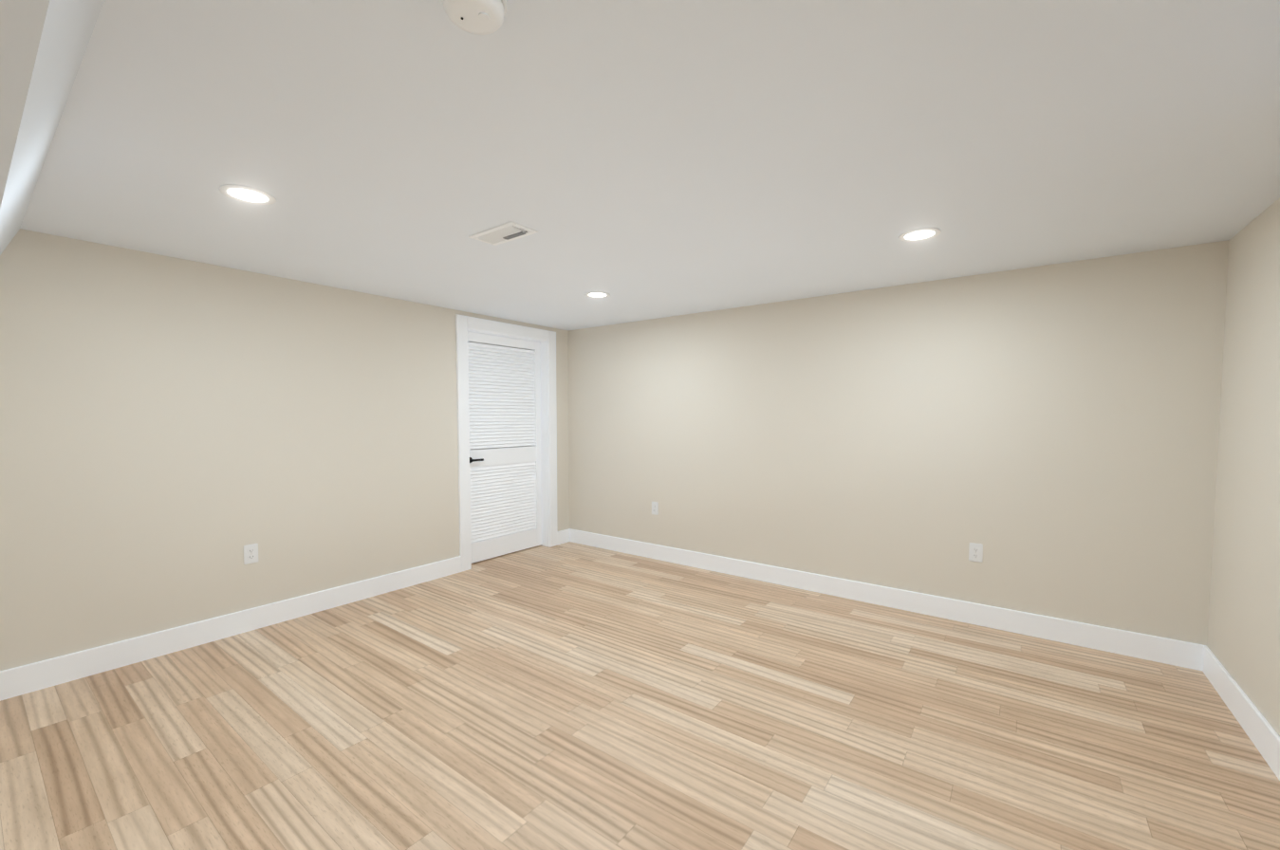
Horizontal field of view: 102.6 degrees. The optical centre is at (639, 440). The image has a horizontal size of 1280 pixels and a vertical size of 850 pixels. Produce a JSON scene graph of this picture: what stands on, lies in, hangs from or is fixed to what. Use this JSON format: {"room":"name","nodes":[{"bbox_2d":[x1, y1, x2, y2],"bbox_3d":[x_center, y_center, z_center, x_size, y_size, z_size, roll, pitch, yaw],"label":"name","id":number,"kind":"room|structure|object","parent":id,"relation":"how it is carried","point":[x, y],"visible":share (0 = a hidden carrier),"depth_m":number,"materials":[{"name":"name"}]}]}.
{"room":"empty basement room","nodes":[
{"label":"empty basement room","id":0,"kind":"room"},
{"bbox_2d":[0,0,104,255],"bbox_3d":[-1.208,-0.783,0.821,4.558,0.247,0.516,2,3,37],"label":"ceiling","id":1,"kind":"structure","parent":0,"point":[44,44],"depth_m":1.06,"materials":[{"name":"white paint"}]},
{"bbox_2d":[0,228,569,670],"bbox_3d":[-2.023,0.046,3.710,0.150,2.183,4.405,2,3,37],"label":"wall","id":2,"kind":"structure","parent":0,"point":[176,435],"depth_m":2.93,"materials":[{"name":"beige paint"}]},
{"bbox_2d":[0,556,461,701],"bbox_3d":[-2.347,1.097,3.188,0.015,0.135,2.801,2,3,37],"label":"baseboard","id":3,"kind":"structure","parent":2,"relation":"attached to","point":[23,679],"depth_m":2.93,"materials":[{"name":"white paint"}]},
{"bbox_2d":[243,543,258,564],"bbox_3d":[-2.377,0.696,3.134,0.008,0.117,0.072,2,3,37],"label":"electrical outlet","id":4,"kind":"object","parent":2,"relation":"attached to","point":[250,553],"visible":1,"depth_m":3.13,"materials":[{"name":"white plastic"}]},
{"bbox_2d":[467,332,542,563],"bbox_3d":[-1.269,0.061,4.780,0.035,2.025,0.901,2,3,37],"label":"door","id":5,"kind":"structure","parent":2,"relation":"in","point":[504,412],"depth_m":4.77,"materials":[{"name":"white paint"}]},
{"bbox_2d":[469,457,483,463],"bbox_3d":[-1.439,0.175,4.484,0.052,0.054,0.142,2,3,37],"label":"lever","id":6,"kind":"object","parent":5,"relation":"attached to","point":[473,460],"visible":0.85,"depth_m":4.46,"materials":[{"name":"black metal"}]},
{"bbox_2d":[455,314,557,572],"bbox_3d":[-1.236,0.015,4.753,0.168,2.145,1.117,2,3,37],"label":"door frame","id":7,"kind":"structure","parent":2,"relation":"attached to","point":[463,324],"depth_m":4.72,"materials":[{"name":"white paint"}]},
{"bbox_2d":[557,528,570,544],"bbox_3d":[-0.787,0.995,5.280,0.015,0.135,0.187,2,3,37],"label":"baseboard","id":8,"kind":"structure","parent":2,"relation":"attached to","point":[563,536],"depth_m":5.27,"materials":[{"name":"white paint"}]},
{"bbox_2d":[0,541,1279,849],"bbox_3d":[-0.469,1.252,2.609,5.988,0.120,4.405,2,3,37],"label":"floor","id":9,"kind":"structure","parent":0,"point":[569,695],"depth_m":2.12,"materials":[{"name":"wood"}]},
{"bbox_2d":[19,0,1279,331],"bbox_3d":[-0.469,-1.063,2.497,5.988,0.150,4.405,2,3,37],"label":"ceiling","id":10,"kind":"structure","parent":0,"point":[642,159],"depth_m":1.63,"materials":[{"name":"white paint"}]},
{"bbox_2d":[218,184,276,204],"bbox_3d":[-1.538,-0.961,2.012,0.180,0.006,0.180,2,3,37],"label":"recessed light","id":11,"kind":"object","parent":10,"relation":"in","point":[250,194],"visible":1,"depth_m":2.00,"materials":[{"name":"white plastic"}]},
{"bbox_2d":[441,0,506,35],"bbox_3d":[-0.344,-0.896,1.062,0.132,0.044,0.132,2,3,37],"label":"smoke detector","id":12,"kind":"object","parent":10,"relation":"attached to","point":[482,17],"visible":1,"depth_m":1.06,"materials":[{"name":"white plastic"}]},
{"bbox_2d":[467,221,537,245],"bbox_3d":[-0.655,-0.978,2.447,0.320,0.015,0.160,2,3,37],"label":"ceiling vent","id":13,"kind":"object","parent":10,"relation":"in","point":[505,232],"visible":0.96,"depth_m":2.42,"materials":[{"name":"white plastic"}]},
{"bbox_2d":[584,291,610,297],"bbox_3d":[-0.306,-1.042,3.677,0.180,0.006,0.180,2,3,37],"label":"recessed light","id":14,"kind":"object","parent":10,"relation":"in","point":[596,294],"visible":1,"depth_m":3.67,"materials":[{"name":"white plastic"}]},
{"bbox_2d":[898,227,941,241],"bbox_3d":[1.339,-0.983,2.457,0.180,0.006,0.180,2,3,37],"label":"recessed light","id":15,"kind":"object","parent":10,"relation":"in","point":[914,235],"visible":1,"depth_m":2.45,"materials":[{"name":"white plastic"}]},
{"bbox_2d":[568,240,1229,645],"bbox_3d":[1.135,0.032,4.010,4.558,2.183,0.150,2,3,37],"label":"wall","id":16,"kind":"structure","parent":0,"point":[1047,435],"depth_m":3.29,"materials":[{"name":"beige paint"}]},
{"bbox_2d":[651,501,658,515],"bbox_3d":[0.136,0.624,4.685,0.072,0.117,0.008,2,3,37],"label":"electrical outlet","id":17,"kind":"object","parent":16,"relation":"attached to","point":[655,508],"visible":1,"depth_m":4.68,"materials":[{"name":"white plastic"}]},
{"bbox_2d":[569,528,1204,670],"bbox_3d":[1.086,1.058,3.994,4.528,0.135,0.015,2,3,37],"label":"baseboard","id":18,"kind":"structure","parent":16,"relation":"attached to","point":[1165,650],"depth_m":3.34,"materials":[{"name":"white paint"}]},
{"bbox_2d":[968,542,983,562],"bbox_3d":[2.109,0.707,3.218,0.072,0.117,0.008,2,3,37],"label":"electrical outlet","id":19,"kind":"object","parent":16,"relation":"attached to","point":[975,552],"visible":1,"depth_m":3.22,"materials":[{"name":"white plastic"}]},
{"bbox_2d":[1206,198,1279,736],"bbox_3d":[1.812,0.185,0.857,0.300,2.183,4.405,2,3,37],"label":"wall","id":20,"kind":"structure","parent":0,"point":[1243,643],"depth_m":2.21,"materials":[{"name":"beige paint"}]},
{"bbox_2d":[1202,645,1279,780],"bbox_3d":[1.686,1.203,1.000,0.015,0.135,4.105,2,3,37],"label":"baseboard","id":21,"kind":"structure","parent":20,"relation":"attached to","point":[1261,732],"depth_m":2.14,"materials":[{"name":"white paint"}]}
]}

